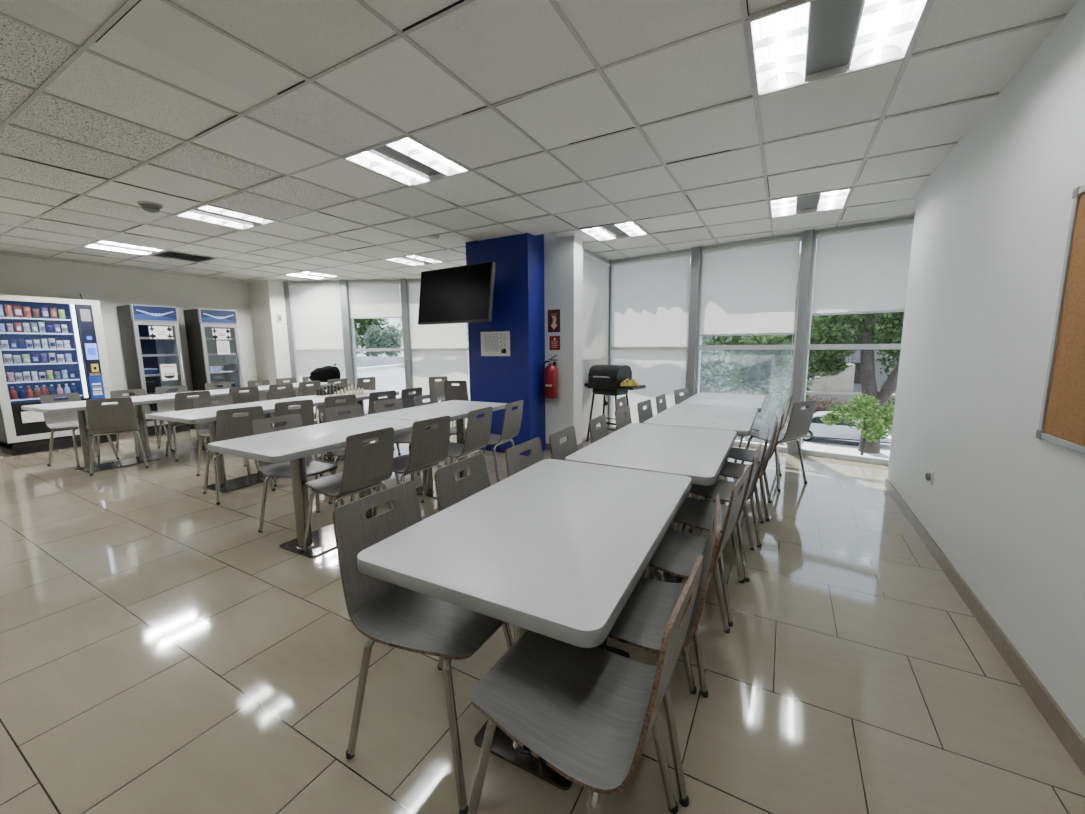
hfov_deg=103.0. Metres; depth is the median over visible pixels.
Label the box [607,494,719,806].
dining chair
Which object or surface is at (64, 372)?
snack packet
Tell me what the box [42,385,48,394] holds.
drink bottle
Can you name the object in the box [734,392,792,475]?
dining chair
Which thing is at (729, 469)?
dining chair
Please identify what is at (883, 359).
street tree
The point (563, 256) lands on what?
pillar
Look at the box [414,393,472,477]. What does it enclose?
dining chair
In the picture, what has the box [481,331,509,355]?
poster
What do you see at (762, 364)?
street tree
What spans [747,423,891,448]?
street
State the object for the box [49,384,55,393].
drink bottle
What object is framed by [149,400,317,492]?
dining table
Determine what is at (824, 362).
street tree
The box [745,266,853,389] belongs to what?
street tree
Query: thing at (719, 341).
street tree
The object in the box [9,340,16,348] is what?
snack packet
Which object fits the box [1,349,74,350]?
shelf
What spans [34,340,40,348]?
snack packet
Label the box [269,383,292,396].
dining chair
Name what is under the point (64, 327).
snack bag
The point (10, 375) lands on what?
snack packet
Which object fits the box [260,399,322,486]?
dining chair
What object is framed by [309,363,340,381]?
backpack
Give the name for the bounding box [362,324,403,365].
clipped hedge
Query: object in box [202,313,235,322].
print
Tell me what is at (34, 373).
snack packet
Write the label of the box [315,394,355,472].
dining chair
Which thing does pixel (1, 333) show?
shelf
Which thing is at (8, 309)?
snack bag
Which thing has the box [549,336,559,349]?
fire sign
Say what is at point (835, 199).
ceiling light
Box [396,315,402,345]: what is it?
street tree
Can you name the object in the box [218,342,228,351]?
print
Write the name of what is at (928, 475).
outlet
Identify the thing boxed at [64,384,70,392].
drink bottle
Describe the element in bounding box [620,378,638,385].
cloth
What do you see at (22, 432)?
vending machine
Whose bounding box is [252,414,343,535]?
dining chair
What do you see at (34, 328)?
snack bag
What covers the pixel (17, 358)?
snack packet
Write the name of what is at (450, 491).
dining chair
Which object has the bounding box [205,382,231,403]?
dining chair
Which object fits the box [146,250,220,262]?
ceiling vent
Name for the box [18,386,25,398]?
drink bottle
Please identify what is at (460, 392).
dining chair
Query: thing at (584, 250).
window
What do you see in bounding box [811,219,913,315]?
roller blind
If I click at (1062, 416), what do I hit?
cork board
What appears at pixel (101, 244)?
ceiling light
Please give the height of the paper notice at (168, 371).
0.250 m
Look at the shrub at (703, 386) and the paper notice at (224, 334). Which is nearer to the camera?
the paper notice at (224, 334)
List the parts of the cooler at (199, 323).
header panel, door, door handle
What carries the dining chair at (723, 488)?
on the floor
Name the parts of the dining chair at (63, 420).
leg, backrest, seat, leg, leg, leg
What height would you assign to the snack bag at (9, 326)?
0.115 m
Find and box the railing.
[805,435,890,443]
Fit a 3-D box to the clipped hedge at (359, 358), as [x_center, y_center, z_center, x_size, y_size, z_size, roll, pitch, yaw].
[-16.343,-5.009,35.140,3.710,3.293,1.420,3,9,21]
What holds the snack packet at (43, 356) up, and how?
on the vending machine
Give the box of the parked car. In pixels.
[802,411,887,441]
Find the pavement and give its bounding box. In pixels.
[743,424,891,458]
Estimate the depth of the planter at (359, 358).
34.71 m
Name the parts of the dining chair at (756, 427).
leg, seat, backrest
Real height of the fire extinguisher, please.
0.524 m
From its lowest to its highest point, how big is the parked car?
1.470 m
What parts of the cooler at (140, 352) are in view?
header panel, door, door handle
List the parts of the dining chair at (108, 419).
leg, leg, backrest, seat, leg, leg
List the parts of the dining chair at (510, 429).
seat, leg, leg, backrest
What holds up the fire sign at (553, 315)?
attached to the pillar at (563, 256)
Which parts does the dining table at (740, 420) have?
plate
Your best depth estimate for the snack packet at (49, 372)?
5.69 m
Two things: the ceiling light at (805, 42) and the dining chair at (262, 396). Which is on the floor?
the dining chair at (262, 396)
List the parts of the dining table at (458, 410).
post, plate, post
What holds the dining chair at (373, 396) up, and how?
on the floor
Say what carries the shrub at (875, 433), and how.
on the pavement
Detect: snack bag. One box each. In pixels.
[0,304,3,316]
[0,324,5,331]
[4,304,12,316]
[6,323,13,331]
[13,305,22,317]
[14,322,22,332]
[23,306,31,317]
[23,323,30,332]
[31,323,37,332]
[32,308,39,317]
[38,322,45,332]
[41,307,48,318]
[46,325,53,332]
[49,307,57,318]
[54,324,60,332]
[58,309,65,318]
[61,324,67,332]
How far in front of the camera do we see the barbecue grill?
5.64 m
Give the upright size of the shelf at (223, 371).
0.035 m
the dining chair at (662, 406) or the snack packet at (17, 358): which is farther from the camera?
the snack packet at (17, 358)
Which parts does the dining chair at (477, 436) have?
leg, leg, seat, backrest, leg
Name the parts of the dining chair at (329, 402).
backrest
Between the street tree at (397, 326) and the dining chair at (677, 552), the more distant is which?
the street tree at (397, 326)
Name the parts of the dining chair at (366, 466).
leg, leg, seat, backrest, leg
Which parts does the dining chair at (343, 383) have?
backrest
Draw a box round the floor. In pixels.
[0,416,1084,813]
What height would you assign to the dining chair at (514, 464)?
0.806 m
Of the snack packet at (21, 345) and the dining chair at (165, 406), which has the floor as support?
the dining chair at (165, 406)
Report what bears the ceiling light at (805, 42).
attached to the ceiling
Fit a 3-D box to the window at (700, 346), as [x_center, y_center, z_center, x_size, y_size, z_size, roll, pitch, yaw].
[2.552,-0.783,5.451,1.165,2.600,0.085,6,10,39]
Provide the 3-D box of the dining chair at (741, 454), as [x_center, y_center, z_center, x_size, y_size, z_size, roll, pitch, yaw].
[1.608,0.412,3.434,0.507,0.806,0.458,4,9,29]
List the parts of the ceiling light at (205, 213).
panel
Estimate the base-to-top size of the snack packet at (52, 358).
0.136 m
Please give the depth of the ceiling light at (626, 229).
4.86 m
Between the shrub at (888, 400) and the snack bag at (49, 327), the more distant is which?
the shrub at (888, 400)
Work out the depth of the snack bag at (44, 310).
5.62 m
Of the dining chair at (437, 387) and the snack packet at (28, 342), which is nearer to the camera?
the snack packet at (28, 342)
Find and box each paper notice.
[148,326,172,338]
[160,364,177,380]
[212,328,230,339]
[216,341,229,353]
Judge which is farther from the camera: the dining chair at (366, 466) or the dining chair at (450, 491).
the dining chair at (366, 466)
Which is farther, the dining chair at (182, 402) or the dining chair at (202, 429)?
the dining chair at (182, 402)
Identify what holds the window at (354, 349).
on the floor
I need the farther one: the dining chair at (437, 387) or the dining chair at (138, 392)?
the dining chair at (437, 387)
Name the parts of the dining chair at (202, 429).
leg, seat, backrest, leg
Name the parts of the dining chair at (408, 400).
backrest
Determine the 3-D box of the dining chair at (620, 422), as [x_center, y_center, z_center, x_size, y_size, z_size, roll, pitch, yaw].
[0.867,0.420,3.427,0.507,0.806,0.458,4,9,29]
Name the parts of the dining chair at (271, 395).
backrest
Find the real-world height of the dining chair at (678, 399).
0.806 m
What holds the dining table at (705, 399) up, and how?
on the floor
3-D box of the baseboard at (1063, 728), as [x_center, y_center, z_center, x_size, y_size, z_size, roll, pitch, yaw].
[1.234,1.276,-0.119,0.697,0.085,9.082,4,9,29]
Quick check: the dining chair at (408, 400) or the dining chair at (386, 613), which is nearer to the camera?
the dining chair at (386, 613)
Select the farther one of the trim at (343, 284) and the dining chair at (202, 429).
the trim at (343, 284)
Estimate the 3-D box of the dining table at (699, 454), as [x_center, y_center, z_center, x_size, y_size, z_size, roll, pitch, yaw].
[0.700,0.574,2.576,0.720,0.736,1.172,4,9,28]
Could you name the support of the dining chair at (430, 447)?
on the floor
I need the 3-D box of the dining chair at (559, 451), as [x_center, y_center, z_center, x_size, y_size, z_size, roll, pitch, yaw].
[0.344,0.550,2.524,0.507,0.806,0.458,4,9,27]
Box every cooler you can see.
[116,304,189,436]
[183,308,243,390]
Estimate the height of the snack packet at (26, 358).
0.125 m
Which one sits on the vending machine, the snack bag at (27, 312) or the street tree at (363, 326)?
the snack bag at (27, 312)
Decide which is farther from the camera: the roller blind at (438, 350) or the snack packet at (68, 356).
the roller blind at (438, 350)
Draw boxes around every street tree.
[354,318,389,356]
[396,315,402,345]
[685,310,732,392]
[688,304,779,392]
[717,335,812,441]
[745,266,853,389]
[808,312,903,453]
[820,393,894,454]
[873,313,903,376]
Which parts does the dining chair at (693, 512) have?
leg, seat, leg, leg, backrest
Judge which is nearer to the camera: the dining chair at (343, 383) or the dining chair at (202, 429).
the dining chair at (202, 429)
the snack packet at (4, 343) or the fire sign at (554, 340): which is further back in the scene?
the snack packet at (4, 343)
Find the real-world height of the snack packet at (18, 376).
0.116 m
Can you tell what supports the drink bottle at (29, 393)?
on the vending machine
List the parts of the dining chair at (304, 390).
backrest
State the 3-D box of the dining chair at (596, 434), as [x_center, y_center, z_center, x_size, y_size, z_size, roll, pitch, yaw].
[0.615,0.484,2.984,0.507,0.806,0.458,3,9,25]
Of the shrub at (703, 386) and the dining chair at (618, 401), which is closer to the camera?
the dining chair at (618, 401)
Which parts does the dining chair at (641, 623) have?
seat, leg, leg, backrest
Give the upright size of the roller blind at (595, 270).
2.495 m
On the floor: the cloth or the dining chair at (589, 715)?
the dining chair at (589, 715)
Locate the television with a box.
[418,261,494,324]
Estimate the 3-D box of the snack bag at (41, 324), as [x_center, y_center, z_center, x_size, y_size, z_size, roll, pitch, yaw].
[-6.514,-1.030,5.617,0.050,0.141,0.050,-5,9,-29]
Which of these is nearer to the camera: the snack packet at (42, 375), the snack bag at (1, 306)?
the snack bag at (1, 306)
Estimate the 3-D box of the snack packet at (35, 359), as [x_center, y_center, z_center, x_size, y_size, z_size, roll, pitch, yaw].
[-6.562,-0.630,5.580,0.038,0.139,0.060,4,9,30]
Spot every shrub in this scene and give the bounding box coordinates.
[701,382,765,442]
[745,383,803,445]
[805,395,854,412]
[883,395,894,432]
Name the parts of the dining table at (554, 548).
post, plate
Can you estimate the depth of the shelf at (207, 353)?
7.33 m
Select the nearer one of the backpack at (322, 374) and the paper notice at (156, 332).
the paper notice at (156, 332)
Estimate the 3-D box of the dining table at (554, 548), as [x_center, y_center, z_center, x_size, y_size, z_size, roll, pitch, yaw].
[0.067,0.719,1.578,0.720,0.736,1.172,4,9,28]
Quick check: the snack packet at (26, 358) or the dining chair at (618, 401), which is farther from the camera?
the snack packet at (26, 358)
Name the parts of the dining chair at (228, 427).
leg, leg, backrest, leg, leg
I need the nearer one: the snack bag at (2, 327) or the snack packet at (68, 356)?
the snack bag at (2, 327)
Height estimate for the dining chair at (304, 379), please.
0.806 m
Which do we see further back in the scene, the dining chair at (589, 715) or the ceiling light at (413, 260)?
the ceiling light at (413, 260)
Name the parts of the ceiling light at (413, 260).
panel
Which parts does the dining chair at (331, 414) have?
leg, backrest, seat, leg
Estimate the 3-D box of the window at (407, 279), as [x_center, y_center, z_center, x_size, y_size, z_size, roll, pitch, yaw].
[-1.935,-1.123,8.167,1.140,2.600,0.085,0,8,4]
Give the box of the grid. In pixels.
[0,0,1065,281]
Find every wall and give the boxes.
[0,254,257,395]
[887,0,1084,738]
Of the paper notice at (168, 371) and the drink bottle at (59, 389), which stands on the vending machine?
the drink bottle at (59, 389)
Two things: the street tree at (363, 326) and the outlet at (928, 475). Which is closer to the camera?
the outlet at (928, 475)
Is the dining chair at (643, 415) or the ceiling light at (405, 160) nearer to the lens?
the ceiling light at (405, 160)
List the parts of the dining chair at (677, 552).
seat, leg, leg, backrest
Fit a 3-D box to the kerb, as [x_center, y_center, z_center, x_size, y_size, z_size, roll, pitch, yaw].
[-10.714,-2.599,28.852,0.500,0.300,9.000,1,8,7]
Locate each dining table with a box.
[21,395,174,472]
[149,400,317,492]
[161,387,281,447]
[208,416,427,557]
[257,381,349,423]
[279,390,398,460]
[357,459,691,790]
[367,400,506,498]
[565,423,736,582]
[643,404,757,503]
[680,393,764,462]
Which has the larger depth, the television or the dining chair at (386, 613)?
the television
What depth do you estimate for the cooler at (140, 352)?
6.63 m
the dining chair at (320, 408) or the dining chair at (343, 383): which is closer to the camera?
the dining chair at (320, 408)
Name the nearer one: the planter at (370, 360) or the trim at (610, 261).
the trim at (610, 261)
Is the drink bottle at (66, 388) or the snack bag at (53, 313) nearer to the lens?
the snack bag at (53, 313)
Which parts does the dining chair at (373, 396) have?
backrest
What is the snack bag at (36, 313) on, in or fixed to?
on the vending machine
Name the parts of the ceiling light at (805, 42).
louvre blade, louvre blade, louvre blade, panel, louvre blade, louvre blade, louvre blade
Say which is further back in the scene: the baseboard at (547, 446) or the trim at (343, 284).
the trim at (343, 284)
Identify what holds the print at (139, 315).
attached to the cooler at (140, 352)
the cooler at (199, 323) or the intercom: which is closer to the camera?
the cooler at (199, 323)
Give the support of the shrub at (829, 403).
on the pavement
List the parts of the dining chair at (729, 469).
seat, leg, leg, backrest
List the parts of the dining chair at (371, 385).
backrest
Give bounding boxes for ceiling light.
[82,240,165,255]
[174,204,276,229]
[284,271,338,278]
[342,135,470,186]
[383,255,442,265]
[579,221,649,240]
[745,0,931,97]
[768,188,852,217]
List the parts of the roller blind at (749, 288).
pull chain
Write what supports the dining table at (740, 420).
on the floor
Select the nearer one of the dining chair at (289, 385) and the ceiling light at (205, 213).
the ceiling light at (205, 213)
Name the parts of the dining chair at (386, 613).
leg, backrest, seat, leg, leg, leg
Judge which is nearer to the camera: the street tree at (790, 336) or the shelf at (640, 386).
the shelf at (640, 386)
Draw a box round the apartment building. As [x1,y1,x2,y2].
[689,254,898,393]
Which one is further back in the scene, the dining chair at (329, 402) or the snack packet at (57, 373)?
the snack packet at (57, 373)
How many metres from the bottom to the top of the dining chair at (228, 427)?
0.806 m
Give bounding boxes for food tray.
[144,368,156,373]
[209,366,221,370]
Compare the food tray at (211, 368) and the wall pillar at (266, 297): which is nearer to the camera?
the food tray at (211, 368)
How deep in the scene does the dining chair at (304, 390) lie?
6.62 m
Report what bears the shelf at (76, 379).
attached to the vending machine
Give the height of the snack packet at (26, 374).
0.128 m
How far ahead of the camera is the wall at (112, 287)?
6.72 m
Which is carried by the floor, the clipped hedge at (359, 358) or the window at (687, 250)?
the window at (687, 250)
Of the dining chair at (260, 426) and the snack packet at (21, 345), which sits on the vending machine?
the snack packet at (21, 345)
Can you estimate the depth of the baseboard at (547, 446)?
5.46 m
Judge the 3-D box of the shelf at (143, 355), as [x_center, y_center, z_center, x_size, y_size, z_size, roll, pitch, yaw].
[-6.085,-0.809,6.741,0.446,0.035,0.445,4,9,29]
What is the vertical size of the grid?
0.040 m
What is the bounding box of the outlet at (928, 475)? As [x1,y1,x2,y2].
[925,473,930,480]
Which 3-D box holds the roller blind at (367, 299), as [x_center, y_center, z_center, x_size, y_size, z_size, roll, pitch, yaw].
[-3.117,-1.557,8.132,0.987,1.555,0.049,0,8,4]
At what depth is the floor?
1.72 m
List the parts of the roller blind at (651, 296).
pull chain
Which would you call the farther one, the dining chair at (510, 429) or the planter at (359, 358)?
the planter at (359, 358)
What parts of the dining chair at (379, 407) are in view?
backrest, seat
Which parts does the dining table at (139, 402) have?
post, plate, post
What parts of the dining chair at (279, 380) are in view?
backrest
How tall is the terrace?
0.300 m
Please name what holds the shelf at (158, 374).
attached to the cooler at (140, 352)
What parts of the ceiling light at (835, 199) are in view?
louvre blade, louvre blade, louvre blade, panel, louvre blade, louvre blade, louvre blade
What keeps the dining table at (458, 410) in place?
on the floor
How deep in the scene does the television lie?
4.80 m
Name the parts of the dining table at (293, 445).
post, plate, post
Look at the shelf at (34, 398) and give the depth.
5.57 m
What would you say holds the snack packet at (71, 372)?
on the vending machine
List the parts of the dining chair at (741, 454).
seat, leg, leg, backrest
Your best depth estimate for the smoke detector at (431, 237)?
4.91 m
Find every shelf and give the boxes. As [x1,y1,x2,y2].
[0,317,70,321]
[0,332,72,334]
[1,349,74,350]
[3,362,76,365]
[7,378,79,383]
[10,395,81,400]
[142,354,176,356]
[145,373,178,376]
[206,338,233,339]
[207,353,235,354]
[209,370,237,372]
[618,385,645,389]
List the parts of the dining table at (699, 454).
post, plate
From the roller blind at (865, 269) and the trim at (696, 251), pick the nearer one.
the roller blind at (865, 269)
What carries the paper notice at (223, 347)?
attached to the cooler at (199, 323)
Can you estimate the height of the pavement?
0.120 m
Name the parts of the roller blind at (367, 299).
pull chain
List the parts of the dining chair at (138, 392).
leg, backrest, leg, seat, leg, leg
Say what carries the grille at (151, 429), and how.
attached to the cooler at (140, 352)
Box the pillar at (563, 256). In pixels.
[544,233,582,444]
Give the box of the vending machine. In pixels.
[0,293,116,455]
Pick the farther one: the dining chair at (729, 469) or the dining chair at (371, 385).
the dining chair at (371, 385)
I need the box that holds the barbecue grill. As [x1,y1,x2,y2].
[584,364,645,441]
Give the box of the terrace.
[345,352,708,411]
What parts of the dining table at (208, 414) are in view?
post, plate, post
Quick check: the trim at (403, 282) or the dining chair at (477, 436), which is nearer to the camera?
the dining chair at (477, 436)
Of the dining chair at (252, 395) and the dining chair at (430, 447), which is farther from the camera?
the dining chair at (252, 395)
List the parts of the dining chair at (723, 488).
leg, leg, seat, leg, leg, backrest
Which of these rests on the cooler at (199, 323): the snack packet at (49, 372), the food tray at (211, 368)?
the food tray at (211, 368)
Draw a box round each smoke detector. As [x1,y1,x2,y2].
[137,201,162,212]
[428,235,439,240]
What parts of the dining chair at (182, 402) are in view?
leg, leg, backrest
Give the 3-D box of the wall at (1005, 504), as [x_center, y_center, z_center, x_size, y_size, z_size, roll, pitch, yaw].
[1.234,-0.028,-0.315,0.705,2.720,9.070,4,9,29]
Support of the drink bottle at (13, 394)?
on the vending machine
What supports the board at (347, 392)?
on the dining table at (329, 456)
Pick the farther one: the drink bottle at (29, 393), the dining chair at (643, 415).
the drink bottle at (29, 393)
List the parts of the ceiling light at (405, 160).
louvre blade, louvre blade, panel, louvre blade, louvre blade, louvre blade, louvre blade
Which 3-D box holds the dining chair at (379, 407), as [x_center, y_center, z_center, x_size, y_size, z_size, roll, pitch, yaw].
[-1.280,0.340,4.133,0.507,0.806,0.458,4,9,29]
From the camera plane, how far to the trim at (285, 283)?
8.26 m
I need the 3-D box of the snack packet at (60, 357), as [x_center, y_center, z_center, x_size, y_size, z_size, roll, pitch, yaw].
[-6.451,-0.646,5.778,0.038,0.115,0.061,5,10,33]
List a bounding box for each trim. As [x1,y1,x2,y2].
[283,281,295,377]
[339,280,354,390]
[400,278,411,394]
[608,261,610,427]
[686,246,700,397]
[788,229,813,454]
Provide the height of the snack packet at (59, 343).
0.111 m
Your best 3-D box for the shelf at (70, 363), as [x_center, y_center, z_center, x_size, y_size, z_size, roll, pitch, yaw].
[-6.678,-0.571,5.695,0.394,0.018,0.660,4,9,29]
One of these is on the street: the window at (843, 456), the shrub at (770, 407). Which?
the shrub at (770, 407)
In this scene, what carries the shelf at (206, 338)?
attached to the cooler at (199, 323)
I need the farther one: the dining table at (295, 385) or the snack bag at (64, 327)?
the dining table at (295, 385)
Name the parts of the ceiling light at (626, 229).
louvre blade, louvre blade, louvre blade, panel, louvre blade, louvre blade, louvre blade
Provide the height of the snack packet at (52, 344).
0.140 m
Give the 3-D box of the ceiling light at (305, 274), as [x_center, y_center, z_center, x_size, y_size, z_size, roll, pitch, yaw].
[-3.987,-2.327,7.450,0.610,0.113,0.610,4,9,29]
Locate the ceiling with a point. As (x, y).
(501, 49)
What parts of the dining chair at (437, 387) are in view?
backrest, seat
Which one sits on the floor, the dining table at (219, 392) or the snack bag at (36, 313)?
the dining table at (219, 392)
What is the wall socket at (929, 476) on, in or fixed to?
attached to the wall at (1005, 504)
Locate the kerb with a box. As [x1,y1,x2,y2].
[345,364,403,372]
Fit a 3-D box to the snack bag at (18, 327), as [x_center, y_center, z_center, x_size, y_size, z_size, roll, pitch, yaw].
[-6.613,-0.999,5.444,0.051,0.129,0.051,-4,9,-26]
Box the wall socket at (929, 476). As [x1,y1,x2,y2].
[925,469,934,484]
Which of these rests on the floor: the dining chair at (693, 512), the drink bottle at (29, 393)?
the dining chair at (693, 512)
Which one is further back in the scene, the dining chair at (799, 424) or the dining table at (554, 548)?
the dining chair at (799, 424)
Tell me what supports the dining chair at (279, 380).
on the floor
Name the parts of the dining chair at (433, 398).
backrest, seat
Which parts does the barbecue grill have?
leg, leg, lid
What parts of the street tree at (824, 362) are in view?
crown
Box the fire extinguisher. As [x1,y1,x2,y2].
[542,355,557,398]
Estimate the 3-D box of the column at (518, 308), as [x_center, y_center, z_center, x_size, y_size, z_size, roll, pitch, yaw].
[-0.380,-0.822,5.481,0.880,2.720,0.660,4,9,29]
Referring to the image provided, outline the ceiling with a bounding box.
[0,0,1078,282]
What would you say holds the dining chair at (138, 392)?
on the floor
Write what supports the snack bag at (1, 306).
on the vending machine
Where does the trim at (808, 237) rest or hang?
on the floor
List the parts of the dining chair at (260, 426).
leg, backrest, seat, leg, leg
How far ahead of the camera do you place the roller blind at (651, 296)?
6.15 m
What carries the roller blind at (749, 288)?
attached to the window at (700, 346)
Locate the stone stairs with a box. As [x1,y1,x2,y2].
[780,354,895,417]
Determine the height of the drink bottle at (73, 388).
0.165 m
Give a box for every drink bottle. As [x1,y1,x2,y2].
[10,387,17,399]
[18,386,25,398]
[26,386,33,398]
[34,385,40,397]
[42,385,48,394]
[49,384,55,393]
[57,384,62,393]
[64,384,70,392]
[71,383,77,392]
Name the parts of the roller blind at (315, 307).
pull chain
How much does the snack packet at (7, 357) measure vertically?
0.125 m
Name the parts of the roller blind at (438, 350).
pull chain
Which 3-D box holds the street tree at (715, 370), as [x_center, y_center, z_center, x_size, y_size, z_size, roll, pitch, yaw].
[6.096,-1.250,19.913,5.046,6.771,3.718,4,9,29]
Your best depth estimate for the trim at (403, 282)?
8.07 m
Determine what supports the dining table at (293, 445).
on the floor
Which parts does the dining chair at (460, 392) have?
backrest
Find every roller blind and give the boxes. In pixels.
[288,283,345,413]
[348,281,403,356]
[408,281,468,402]
[582,251,609,439]
[610,252,690,428]
[700,236,802,372]
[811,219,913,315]
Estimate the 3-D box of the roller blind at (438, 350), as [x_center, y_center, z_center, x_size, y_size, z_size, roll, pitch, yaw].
[-1.930,-1.091,8.117,1.097,2.495,0.049,0,8,4]
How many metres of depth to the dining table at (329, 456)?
5.10 m
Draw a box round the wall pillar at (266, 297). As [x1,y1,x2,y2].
[248,280,291,384]
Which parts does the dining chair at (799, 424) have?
leg, seat, leg, leg, backrest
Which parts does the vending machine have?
panel, control panel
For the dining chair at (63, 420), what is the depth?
4.99 m
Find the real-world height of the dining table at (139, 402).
0.736 m
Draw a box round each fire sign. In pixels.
[548,309,559,331]
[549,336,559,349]
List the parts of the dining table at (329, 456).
post, plate, post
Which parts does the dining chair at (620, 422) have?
backrest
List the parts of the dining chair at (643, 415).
backrest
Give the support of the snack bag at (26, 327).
on the vending machine
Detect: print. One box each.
[134,310,176,320]
[162,366,174,378]
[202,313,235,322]
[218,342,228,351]
[494,334,505,352]
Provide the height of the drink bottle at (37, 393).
0.165 m
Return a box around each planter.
[344,356,363,365]
[362,356,403,365]
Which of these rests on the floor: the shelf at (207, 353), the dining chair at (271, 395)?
the dining chair at (271, 395)
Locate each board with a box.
[313,392,367,396]
[1036,185,1084,453]
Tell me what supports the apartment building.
on the street
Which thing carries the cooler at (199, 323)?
on the floor
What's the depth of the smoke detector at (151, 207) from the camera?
3.73 m
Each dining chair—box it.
[40,392,118,467]
[86,397,148,475]
[110,389,174,457]
[155,385,206,449]
[165,391,210,460]
[193,395,260,475]
[203,406,274,504]
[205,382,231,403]
[229,386,258,403]
[247,379,269,400]
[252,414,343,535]
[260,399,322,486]
[266,389,325,454]
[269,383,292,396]
[276,377,317,423]
[298,381,321,422]
[302,376,308,381]
[302,427,393,550]
[314,378,347,424]
[315,385,338,422]
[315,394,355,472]
[324,404,399,503]
[333,481,513,813]
[357,377,375,399]
[368,390,400,454]
[373,415,449,516]
[374,398,438,485]
[377,387,421,454]
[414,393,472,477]
[421,406,492,502]
[428,376,452,421]
[434,453,489,511]
[444,381,470,426]
[462,400,523,482]
[467,554,703,813]
[505,437,543,476]
[549,426,577,459]
[589,414,607,443]
[600,466,748,697]
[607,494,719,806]
[615,396,626,417]
[615,406,676,522]
[637,399,689,496]
[644,443,761,626]
[656,394,666,413]
[674,388,688,403]
[675,428,769,581]
[689,417,777,547]
[707,408,783,521]
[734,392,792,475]
[741,400,815,491]
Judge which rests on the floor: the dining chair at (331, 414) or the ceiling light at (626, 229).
the dining chair at (331, 414)
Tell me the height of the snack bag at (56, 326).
0.122 m
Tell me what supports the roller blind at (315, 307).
attached to the window at (331, 281)
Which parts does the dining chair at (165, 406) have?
leg, leg, backrest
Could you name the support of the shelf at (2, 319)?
attached to the vending machine
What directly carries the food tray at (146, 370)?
on the cooler at (140, 352)
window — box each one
[288,280,338,415]
[348,279,404,415]
[407,279,469,393]
[582,249,609,440]
[609,249,691,428]
[695,232,803,452]
[798,215,914,464]
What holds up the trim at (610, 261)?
on the floor
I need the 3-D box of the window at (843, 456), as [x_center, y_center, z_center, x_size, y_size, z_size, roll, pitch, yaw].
[3.620,-0.673,4.591,1.404,2.600,0.085,6,10,39]
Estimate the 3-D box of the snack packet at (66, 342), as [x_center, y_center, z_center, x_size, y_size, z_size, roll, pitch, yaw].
[-6.414,-0.841,5.821,0.038,0.118,0.060,4,9,30]
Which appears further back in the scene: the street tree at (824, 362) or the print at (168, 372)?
the street tree at (824, 362)
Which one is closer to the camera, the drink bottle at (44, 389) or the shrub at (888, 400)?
the drink bottle at (44, 389)
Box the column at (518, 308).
[466,233,545,455]
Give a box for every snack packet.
[0,340,8,348]
[3,354,12,363]
[6,372,14,381]
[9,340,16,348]
[13,355,21,363]
[15,373,22,381]
[17,339,24,348]
[22,354,30,363]
[23,372,30,380]
[26,340,32,348]
[31,353,38,362]
[31,371,37,380]
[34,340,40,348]
[39,372,46,380]
[40,353,47,362]
[41,339,47,348]
[46,370,53,379]
[48,338,55,348]
[48,353,55,362]
[54,371,60,379]
[56,341,63,348]
[57,354,64,362]
[61,370,67,379]
[63,340,70,348]
[65,354,71,362]
[69,370,74,378]
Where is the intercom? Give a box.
[276,312,282,322]
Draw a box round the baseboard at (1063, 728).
[885,478,1084,776]
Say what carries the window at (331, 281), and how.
on the floor
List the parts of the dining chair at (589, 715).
leg, seat, leg, backrest, leg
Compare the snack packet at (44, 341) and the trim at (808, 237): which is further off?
the snack packet at (44, 341)
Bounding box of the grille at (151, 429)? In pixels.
[148,424,189,436]
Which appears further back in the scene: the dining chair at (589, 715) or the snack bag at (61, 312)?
the snack bag at (61, 312)
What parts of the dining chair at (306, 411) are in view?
backrest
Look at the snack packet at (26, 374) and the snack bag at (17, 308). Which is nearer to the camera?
the snack bag at (17, 308)
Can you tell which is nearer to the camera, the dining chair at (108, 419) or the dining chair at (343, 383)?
the dining chair at (108, 419)
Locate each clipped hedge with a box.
[342,329,363,365]
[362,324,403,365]
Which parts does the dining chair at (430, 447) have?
leg, leg, seat, backrest, leg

